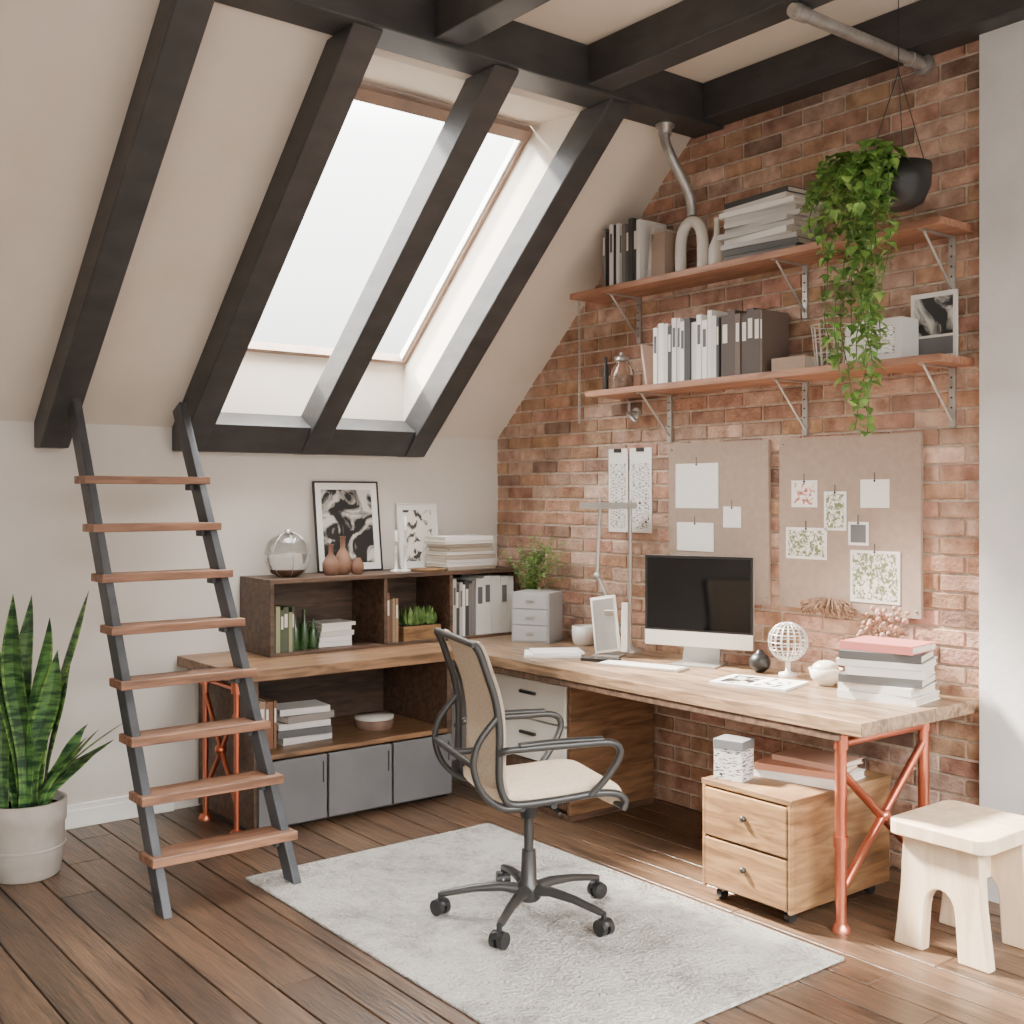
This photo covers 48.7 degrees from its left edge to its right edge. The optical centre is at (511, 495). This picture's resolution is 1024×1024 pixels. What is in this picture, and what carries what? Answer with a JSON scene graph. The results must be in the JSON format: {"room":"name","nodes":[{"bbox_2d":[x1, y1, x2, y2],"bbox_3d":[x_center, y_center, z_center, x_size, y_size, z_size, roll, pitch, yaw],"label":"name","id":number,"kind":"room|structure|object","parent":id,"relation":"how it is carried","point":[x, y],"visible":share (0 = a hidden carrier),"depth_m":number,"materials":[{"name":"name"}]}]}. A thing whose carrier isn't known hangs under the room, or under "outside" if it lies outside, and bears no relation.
{"room":"home office","nodes":[
{"label":"home office","id":0,"kind":"room"},
{"bbox_2d":[0,421,497,809],"bbox_3d":[-2.115,0.605,5.372,5.400,1.890,0.200,0,0,-38],"label":"wall","id":1,"kind":"structure","parent":0,"point":[46,555],"depth_m":5.52,"materials":[{"name":"paint"}]},
{"bbox_2d":[65,795,173,829],"bbox_3d":[-2.918,1.495,4.598,3.180,0.110,0.024,0,0,-38],"label":"baseboard","id":2,"kind":"structure","parent":1,"relation":"attached to","point":[95,812],"depth_m":5.36,"materials":[{"name":"white wood"}]},
{"bbox_2d":[0,0,690,439],"bbox_3d":[-1.698,-1.174,4.689,5.212,1.735,1.867,0,0,-38],"label":"ceiling","id":3,"kind":"structure","parent":0,"point":[69,69],"depth_m":4.79,"materials":[{"name":"paint"}]},
{"bbox_2d":[34,0,214,448],"bbox_3d":[-1.593,-0.989,4.531,0.130,1.538,1.767,0,0,-38],"label":"rafter","id":4,"kind":"object","parent":3,"relation":"attached to","point":[179,26],"visible":1,"depth_m":4.38,"materials":[{"name":"black wood"}]},
{"bbox_2d":[172,23,382,451],"bbox_3d":[-1.083,-0.989,4.933,0.130,1.538,1.767,0,0,-38],"label":"rafter","id":5,"kind":"object","parent":3,"relation":"attached to","point":[345,58],"visible":0.84,"depth_m":4.76,"materials":[{"name":"black wood"}]},
{"bbox_2d":[203,412,415,456],"bbox_3d":[-1.053,-0.321,5.951,1.175,0.197,0.204,0,0,-38],"label":"beam","id":6,"kind":"structure","parent":3,"relation":"attached to","point":[232,432],"depth_m":5.84,"materials":[{"name":"black wood"}]},
{"bbox_2d":[247,82,452,357],"bbox_3d":[-0.853,-1.264,5.409,0.870,1.064,1.177,0,0,-38],"label":"window","id":7,"kind":"structure","parent":3,"relation":"attached to","point":[367,93],"depth_m":5.05,"materials":[{"name":"brown wood"}]},
{"bbox_2d":[295,65,518,454],"bbox_3d":[-0.564,-0.989,5.341,0.130,1.538,1.767,0,0,-38],"label":"rafter","id":8,"kind":"object","parent":3,"relation":"attached to","point":[482,95],"visible":0.88,"depth_m":5.19,"materials":[{"name":"black wood"}]},
{"bbox_2d":[371,117,532,364],"bbox_3d":[-0.381,-1.264,5.780,0.330,1.064,1.177,0,0,-38],"label":"window frame","id":9,"kind":"structure","parent":3,"relation":"attached to","point":[521,133],"depth_m":5.78,"materials":[{"name":"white wood"}]},
{"bbox_2d":[399,99,630,456],"bbox_3d":[-0.057,-0.989,5.740,0.130,1.538,1.767,0,0,-38],"label":"rafter","id":10,"kind":"object","parent":3,"relation":"attached to","point":[592,131],"visible":0.92,"depth_m":5.59,"materials":[{"name":"black wood"}]},
{"bbox_2d":[215,0,723,138],"bbox_3d":[-1.084,-1.855,3.900,5.200,0.190,0.190,0,0,-38],"label":"ceiling beam","id":11,"kind":"structure","parent":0,"point":[548,64],"depth_m":4.66,"materials":[{"name":"black wood"}]},
{"bbox_2d":[435,0,549,46],"bbox_3d":[1.240,-1.862,2.547,0.140,0.175,4.810,0,0,-38],"label":"ceiling beam","id":12,"kind":"structure","parent":11,"relation":"attached to","point":[458,22],"depth_m":4.26,"materials":[{"name":"black wood"}]},
{"bbox_2d":[588,0,833,90],"bbox_3d":[1.869,-1.862,3.042,0.140,0.175,4.810,0,0,-38],"label":"ceiling beam","id":13,"kind":"structure","parent":11,"relation":"attached to","point":[683,31],"depth_m":4.51,"materials":[{"name":"black wood"}]},
{"bbox_2d":[0,760,1023,1023],"bbox_3d":[-0.074,1.590,2.779,5.400,0.080,6.800,0,0,-38],"label":"floor","id":14,"kind":"structure","parent":0,"point":[87,942],"depth_m":3.95,"materials":[{"name":"brown wood"}]},
{"bbox_2d":[0,591,121,884],"bbox_3d":[-1.905,0.964,4.636,0.516,1.172,0.509,0,0,7],"label":"potted snake plant","id":15,"kind":"object","parent":14,"relation":"on","point":[33,812],"visible":0.99,"depth_m":4.56,"materials":[{"name":"green plant"}]},
{"bbox_2d":[68,397,300,918],"bbox_3d":[-1.407,0.556,4.768,0.596,1.988,1.152,0,0,-38],"label":"ladder","id":16,"kind":"object","parent":14,"relation":"on","point":[278,834],"visible":1,"depth_m":4.64,"materials":[{"name":"brown wood"}]},
{"bbox_2d":[199,661,451,830],"bbox_3d":[-0.928,1.196,5.723,1.100,0.708,0.658,0,0,-38],"label":"storage cabinet","id":17,"kind":"object","parent":14,"relation":"on","point":[352,771],"visible":0.75,"depth_m":5.60,"materials":[{"name":"brown wood"}]},
{"bbox_2d":[259,696,333,748],"bbox_3d":[-1.102,1.076,5.493,0.462,0.228,0.236,0,0,-38],"label":"books","id":18,"kind":"object","parent":17,"relation":"in","point":[296,722],"visible":0.55,"depth_m":5.45,"materials":[{"name":"white paper"}]},
{"bbox_2d":[354,711,393,730],"bbox_3d":[-0.709,1.155,5.817,0.204,0.070,0.204,0,0,-38],"label":"ceramic bowl","id":19,"kind":"object","parent":17,"relation":"in","point":[370,720],"visible":1,"depth_m":5.75,"materials":[{"name":"ceramic"}]},
{"bbox_2d":[245,823,844,1023],"bbox_3d":[0.017,1.544,4.175,1.230,0.011,1.980,0,0,-38],"label":"area rug","id":20,"kind":"object","parent":14,"relation":"on","point":[669,957],"visible":1,"depth_m":3.93,"materials":[{"name":"carpet"}]},
{"bbox_2d":[430,627,628,949],"bbox_3d":[0.060,1.017,4.155,0.712,1.041,0.683,0,0,-38],"label":"office chair","id":21,"kind":"object","parent":20,"relation":"on","point":[524,788],"visible":1,"depth_m":4.04,"materials":[{"name":"beige fabric"}]},
{"bbox_2d":[494,672,653,821],"bbox_3d":[0.298,1.218,5.782,0.580,0.665,0.620,0,0,-38],"label":"drawer pedestal","id":22,"kind":"object","parent":14,"relation":"on","point":[584,713],"visible":0.38,"depth_m":5.56,"materials":[{"name":"brown wood"}]},
{"bbox_2d":[177,635,978,934],"bbox_3d":[0.081,1.170,5.001,1.992,0.760,3.090,0,0,-38],"label":"desk","id":23,"kind":"object","parent":14,"relation":"on","point":[813,709],"visible":0.75,"depth_m":4.66,"materials":[{"name":"brown wood"}]},
{"bbox_2d":[240,566,518,657],"bbox_3d":[-0.677,0.600,6.140,1.550,0.380,0.348,0,0,-38],"label":"shelf unit","id":24,"kind":"object","parent":23,"relation":"on","point":[360,598],"visible":0.49,"depth_m":6.04,"materials":[{"name":"brown wood"}]},
{"bbox_2d":[264,529,310,576],"bbox_3d":[-1.142,0.291,5.769,0.237,0.242,0.236,0,0,-38],"label":"glass terrarium","id":25,"kind":"object","parent":24,"relation":"on","point":[287,554],"visible":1,"depth_m":5.69,"materials":[{"name":"glass"}]},
{"bbox_2d":[294,609,316,649],"bbox_3d":[-1.054,0.675,5.737,0.144,0.200,0.044,0,0,-38],"label":"glass bottles","id":26,"kind":"object","parent":24,"relation":"on","point":[304,637],"visible":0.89,"depth_m":5.72},
{"bbox_2d":[322,536,363,575],"bbox_3d":[-0.883,0.310,5.909,0.231,0.200,0.091,0,0,-38],"label":"clay vase","id":27,"kind":"object","parent":24,"relation":"on","point":[340,564],"visible":1,"depth_m":5.87,"materials":[{"name":"brown ceramic"}]},
{"bbox_2d":[312,481,382,572],"bbox_3d":[-0.889,0.164,6.143,0.400,0.488,0.074,0,0,-38],"label":"framed art print","id":28,"kind":"object","parent":24,"relation":"on","point":[350,509],"visible":0.95,"depth_m":6.15,"materials":[{"name":"paper"}]},
{"bbox_2d":[274,574,512,652],"bbox_3d":[-0.652,0.613,6.108,1.489,0.325,0.246,0,0,-38],"label":"books","id":29,"kind":"object","parent":24,"relation":"on","point":[482,603],"visible":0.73,"depth_m":6.26,"materials":[{"name":"white paper"}]},
{"bbox_2d":[390,516,410,571],"bbox_3d":[-0.605,0.259,6.154,0.120,0.302,0.060,0,0,-38],"label":"candlestick","id":30,"kind":"object","parent":24,"relation":"on","point":[405,545],"visible":1,"depth_m":6.16,"materials":[{"name":"white ceramic"}]},
{"bbox_2d":[395,503,438,568],"bbox_3d":[-0.532,0.224,6.434,0.270,0.369,0.060,0,0,-38],"label":"framed botanical print","id":31,"kind":"object","parent":24,"relation":"on","point":[422,521],"visible":0.73,"depth_m":6.42,"materials":[{"name":"paper"}]},
{"bbox_2d":[398,605,440,640],"bbox_3d":[-0.522,0.682,6.162,0.240,0.186,0.130,0,0,-38],"label":"planter box","id":32,"kind":"object","parent":24,"relation":"on","point":[419,624],"visible":0.99,"depth_m":6.11,"materials":[{"name":"brown wood"}]},
{"bbox_2d":[410,567,445,571],"bbox_3d":[-0.462,0.404,6.215,0.200,0.012,0.200,0,0,-38],"label":"tray","id":33,"kind":"object","parent":24,"relation":"on","point":[422,569],"visible":1,"depth_m":6.19,"materials":[{"name":"brown wood"}]},
{"bbox_2d":[423,535,495,569],"bbox_3d":[-0.294,0.318,6.420,0.352,0.184,0.232,0,0,-38],"label":"magazines","id":34,"kind":"object","parent":24,"relation":"on","point":[450,552],"visible":0.98,"depth_m":6.33,"materials":[{"name":"white paper"}]},
{"bbox_2d":[499,533,573,589],"bbox_3d":[0.160,0.494,6.287,0.421,0.591,0.374,0,0,18],"label":"potted fern","id":35,"kind":"object","parent":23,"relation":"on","point":[532,584],"visible":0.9,"depth_m":6.36,"materials":[{"name":"green plant"}]},
{"bbox_2d":[512,589,562,643],"bbox_3d":[0.137,0.655,6.174,0.220,0.270,0.210,0,0,24],"label":"drawer box","id":36,"kind":"object","parent":23,"relation":"on","point":[537,615],"visible":1,"depth_m":6.09,"materials":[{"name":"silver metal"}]},
{"bbox_2d":[524,647,583,657],"bbox_3d":[0.210,0.779,5.638,0.296,0.022,0.216,0,0,2],"label":"notepad","id":37,"kind":"object","parent":23,"relation":"on","point":[575,652],"visible":1,"depth_m":5.56,"materials":[{"name":"white paper"}]},
{"bbox_2d":[572,624,593,645],"bbox_3d":[0.384,0.740,6.029,0.132,0.100,0.132,0,0,-38],"label":"mug","id":38,"kind":"object","parent":23,"relation":"on","point":[582,634],"visible":0.87,"depth_m":5.98,"materials":[{"name":"ceramic"}]},
{"bbox_2d":[580,656,620,661],"bbox_3d":[0.426,0.783,5.425,0.180,0.014,0.080,0,0,22],"label":"smartphone","id":39,"kind":"object","parent":23,"relation":"on","point":[585,658],"visible":0.93,"depth_m":5.40,"materials":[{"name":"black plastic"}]},
{"bbox_2d":[590,594,629,657],"bbox_3d":[0.478,0.640,5.605,0.199,0.301,0.150,0,0,13],"label":"tablet stand","id":40,"kind":"object","parent":23,"relation":"on","point":[603,608],"visible":0.99,"depth_m":5.59,"materials":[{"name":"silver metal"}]},
{"bbox_2d":[579,494,643,652],"bbox_3d":[0.520,0.390,5.795,0.311,0.800,0.165,0,0,27],"label":"desk lamp","id":41,"kind":"object","parent":23,"relation":"on","point":[629,505],"visible":0.92,"depth_m":5.76,"materials":[{"name":"silver metal"}]},
{"bbox_2d":[596,660,689,672],"bbox_3d":[0.601,0.783,5.219,0.420,0.014,0.120,0,0,34],"label":"keyboard","id":42,"kind":"object","parent":23,"relation":"on","point":[612,663],"visible":1,"depth_m":5.19,"materials":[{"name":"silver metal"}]},
{"bbox_2d":[645,554,753,668],"bbox_3d":[0.873,0.535,5.294,0.530,0.510,0.180,0,0,30],"label":"desktop computer","id":43,"kind":"object","parent":23,"relation":"on","point":[704,605],"visible":0.99,"depth_m":5.28,"materials":[{"name":"silver metal"}]},
{"bbox_2d":[709,674,808,691],"bbox_3d":[1.038,0.784,4.761,0.340,0.011,0.250,0,0,37],"label":"open magazine","id":44,"kind":"object","parent":23,"relation":"on","point":[735,680],"visible":1,"depth_m":4.73,"materials":[{"name":"paper"}]},
{"bbox_2d":[749,649,770,671],"bbox_3d":[1.111,0.738,5.073,0.096,0.103,0.096,0,0,-38],"label":"black paperweight","id":45,"kind":"object","parent":23,"relation":"on","point":[759,661],"visible":1,"depth_m":5.04,"materials":[{"name":"metal"}]},
{"bbox_2d":[768,622,807,676],"bbox_3d":[1.213,0.671,4.976,0.176,0.237,0.176,0,0,-38],"label":"sculpture","id":46,"kind":"object","parent":23,"relation":"on","point":[787,673],"visible":1,"depth_m":4.95,"materials":[{"name":"white ceramic"}]},
{"bbox_2d":[809,660,842,685],"bbox_3d":[1.312,0.739,4.736,0.140,0.103,0.140,0,0,-38],"label":"ceramic bowl","id":47,"kind":"object","parent":23,"relation":"on","point":[823,672],"visible":0.98,"depth_m":4.69,"materials":[{"name":"white ceramic"}]},
{"bbox_2d":[836,636,939,706],"bbox_3d":[1.470,0.679,4.435,0.348,0.221,0.273,0,0,36],"label":"books","id":48,"kind":"object","parent":23,"relation":"on","point":[897,671],"visible":1,"depth_m":4.34,"materials":[{"name":"white paper"}]},
{"bbox_2d":[856,605,909,637],"bbox_3d":[1.517,0.620,4.637,0.106,0.340,0.271,0,0,-38],"label":"dried flowers","id":49,"kind":"object","parent":48,"relation":"on","point":[884,632],"visible":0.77,"depth_m":4.62,"materials":[{"name":"plant"}]},
{"bbox_2d":[702,770,890,922],"bbox_3d":[1.097,1.319,4.388,0.639,0.462,0.430,0,0,-38],"label":"file cabinet","id":50,"kind":"object","parent":14,"relation":"on","point":[767,841],"visible":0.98,"depth_m":4.19,"materials":[{"name":"brown wood"}]},
{"bbox_2d":[713,734,753,782],"bbox_3d":[0.855,1.010,4.363,0.124,0.155,0.104,0,0,37],"label":"storage box","id":51,"kind":"object","parent":50,"relation":"on","point":[733,754],"visible":1,"depth_m":4.33,"materials":[{"name":"white cardboard"}]},
{"bbox_2d":[754,746,865,789],"bbox_3d":[1.145,1.050,4.400,0.361,0.075,0.294,0,0,42],"label":"books","id":52,"kind":"object","parent":50,"relation":"on","point":[798,765],"visible":0.8,"depth_m":4.34,"materials":[{"name":"paper"}]},
{"bbox_2d":[891,800,1023,973],"bbox_3d":[1.566,1.333,3.904,0.403,0.435,0.370,0,0,-38],"label":"wooden stool","id":53,"kind":"object","parent":14,"relation":"on","point":[952,847],"visible":1,"depth_m":3.85,"materials":[{"name":"beige wood"}]},
{"bbox_2d":[513,0,919,82],"bbox_3d":[0.482,-2.000,2.072,5.400,0.100,5.000,0,0,-38],"label":"ceiling","id":54,"kind":"structure","parent":0,"point":[587,22],"depth_m":4.68,"materials":[{"name":"paint"}]},
{"bbox_2d":[655,122,696,216],"bbox_3d":[0.782,-1.549,5.384,0.207,0.423,0.089,0,0,-16],"label":"conduit pipe","id":55,"kind":"object","parent":54,"relation":"attached to","point":[664,129],"visible":1,"depth_m":5.36,"materials":[{"name":"silver metal"}]},
{"bbox_2d":[798,0,931,436],"bbox_3d":[1.310,-1.081,4.269,0.592,1.739,0.538,0,0,-38],"label":"pothos","id":56,"kind":"object","parent":54,"relation":"hanging from","point":[877,178],"visible":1,"depth_m":4.15,"materials":[{"name":"green plant"}]},
{"bbox_2d":[497,40,978,869],"bbox_3d":[1.966,-0.250,4.385,0.202,3.600,6.800,0,0,-38],"label":"wall","id":57,"kind":"structure","parent":0,"point":[549,462],"depth_m":5.12,"materials":[{"name":"brick"}]},
{"bbox_2d":[609,447,651,532],"bbox_3d":[0.615,-0.030,5.930,0.013,0.440,0.320,0,0,-38],"label":"calendar","id":58,"kind":"object","parent":57,"relation":"attached to","point":[640,458],"visible":0.94,"depth_m":5.91,"materials":[{"name":"paper"}]},
{"bbox_2d":[627,401,640,423],"bbox_3d":[0.627,-0.430,5.846,0.070,0.120,0.146,0,0,18],"label":"coat hook","id":59,"kind":"object","parent":57,"relation":"attached to","point":[635,414],"visible":1,"depth_m":5.86,"materials":[{"name":"silver metal"}]},
{"bbox_2d":[669,439,770,605],"bbox_3d":[0.986,0.122,5.446,0.028,0.765,0.630,0,0,-38],"label":"pinboard","id":60,"kind":"object","parent":57,"relation":"attached to","point":[720,492],"visible":0.88,"depth_m":5.41,"materials":[{"name":"fabric"}]},
{"bbox_2d":[570,215,973,343],"bbox_3d":[1.055,-0.925,5.182,0.248,0.270,2.120,0,0,-38],"label":"shelf","id":61,"kind":"object","parent":57,"relation":"attached to","point":[929,229],"visible":0.99,"depth_m":5.04,"materials":[{"name":"brown wood"}]},
{"bbox_2d":[578,300,580,423],"bbox_3d":[0.354,-0.708,5.954,0.013,0.661,0.013,0,0,7],"label":"hanging chain","id":62,"kind":"object","parent":61,"relation":"hanging from","point":[578,300],"visible":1,"depth_m":5.95,"materials":[{"name":"metal"}]},
{"bbox_2d":[603,218,676,286],"bbox_3d":[0.670,-1.219,5.681,0.201,0.323,0.420,0,0,-38],"label":"books","id":63,"kind":"object","parent":61,"relation":"on","point":[637,249],"visible":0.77,"depth_m":5.61,"materials":[{"name":"beige paper"}]},
{"bbox_2d":[675,216,708,271],"bbox_3d":[0.859,-1.199,5.409,0.056,0.278,0.199,0,0,-38],"label":"vase","id":64,"kind":"object","parent":61,"relation":"on","point":[690,222],"visible":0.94,"depth_m":5.39,"materials":[{"name":"white ceramic"}]},
{"bbox_2d":[708,217,723,263],"bbox_3d":[0.959,-1.180,5.298,0.080,0.240,0.080,0,0,-38],"label":"bottle vase","id":65,"kind":"object","parent":61,"relation":"on","point":[715,255],"visible":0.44,"depth_m":5.27,"materials":[{"name":"white ceramic"}]},
{"bbox_2d":[717,185,823,260],"bbox_3d":[1.155,-1.194,5.050,0.253,0.268,0.436,0,0,-38],"label":"magazines","id":66,"kind":"object","parent":61,"relation":"on","point":[770,220],"visible":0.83,"depth_m":4.94,"materials":[{"name":"white paper"}]},
{"bbox_2d":[585,353,973,442],"bbox_3d":[1.092,-0.405,5.135,0.248,0.270,2.000,0,0,-38],"label":"shelf","id":67,"kind":"object","parent":57,"relation":"attached to","point":[926,362],"visible":1,"depth_m":4.96,"materials":[{"name":"brown wood"}]},
{"bbox_2d":[603,357,608,388],"bbox_3d":[0.486,-0.630,5.867,0.030,0.180,0.030,0,0,-38],"label":"bottle","id":68,"kind":"object","parent":67,"relation":"on","point":[605,368],"visible":0.79,"depth_m":5.85,"materials":[{"name":"black glass"}]},
{"bbox_2d":[610,353,633,388],"bbox_3d":[0.560,-0.635,5.773,0.120,0.190,0.120,0,0,-38],"label":"glass jar","id":69,"kind":"object","parent":67,"relation":"on","point":[621,374],"visible":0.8,"depth_m":5.73,"materials":[{"name":"clear glass"}]},
{"bbox_2d":[640,308,825,384],"bbox_3d":[1.002,-0.699,5.266,0.210,0.318,1.017,0,0,-38],"label":"books","id":70,"kind":"object","parent":67,"relation":"on","point":[713,344],"visible":0.86,"depth_m":5.17,"materials":[{"name":"white paper"}]},
{"bbox_2d":[811,322,848,365],"bbox_3d":[1.347,-0.631,4.789,0.164,0.182,0.164,0,0,-38],"label":"wire basket","id":71,"kind":"object","parent":67,"relation":"on","point":[815,341],"visible":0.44,"depth_m":4.79,"materials":[{"name":"white metal"}]},
{"bbox_2d":[846,316,918,362],"bbox_3d":[1.503,-0.625,4.606,0.122,0.170,0.260,0,0,-38],"label":"storage box","id":72,"kind":"object","parent":67,"relation":"on","point":[903,332],"visible":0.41,"depth_m":4.51,"materials":[{"name":"paper"}]},
{"bbox_2d":[911,289,957,355],"bbox_3d":[1.679,-0.675,4.502,0.014,0.270,0.200,0,0,-38],"label":"framed photo","id":73,"kind":"object","parent":67,"relation":"on","point":[936,312],"visible":0.73,"depth_m":4.48,"materials":[{"name":"paper"}]},
{"bbox_2d":[779,432,922,618],"bbox_3d":[1.439,0.120,4.869,0.028,0.760,0.713,0,0,-38],"label":"pinboard","id":74,"kind":"object","parent":57,"relation":"attached to","point":[851,506],"visible":1,"depth_m":4.83,"materials":[{"name":"fabric"}]},
{"bbox_2d":[800,596,857,618],"bbox_3d":[1.369,0.485,4.915,0.035,0.093,0.298,0,0,-38],"label":"bundle","id":75,"kind":"object","parent":74,"relation":"attached to","point":[811,603],"visible":1,"depth_m":4.91,"materials":[{"name":"beige plant"}]},
{"bbox_2d":[787,2,934,75],"bbox_3d":[1.342,-1.745,4.326,0.860,0.084,0.084,0,0,-38],"label":"ceiling pipe","id":76,"kind":"object","parent":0,"point":[921,65],"depth_m":4.29,"materials":[{"name":"silver metal"}]},
{"bbox_2d":[703,0,1023,125],"bbox_3d":[2.446,-1.862,3.497,0.150,0.175,4.810,0,0,-38],"label":"ceiling beam","id":77,"kind":"structure","parent":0,"point":[931,27],"depth_m":4.74,"materials":[{"name":"black wood"}]},
{"bbox_2d":[979,20,1023,903],"bbox_3d":[2.915,-0.225,3.022,0.100,3.550,3.485,0,0,-38],"label":"wall pier","id":78,"kind":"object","parent":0,"point":[1001,50],"visible":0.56,"depth_m":4.29,"materials":[{"name":"paint"}]}
]}

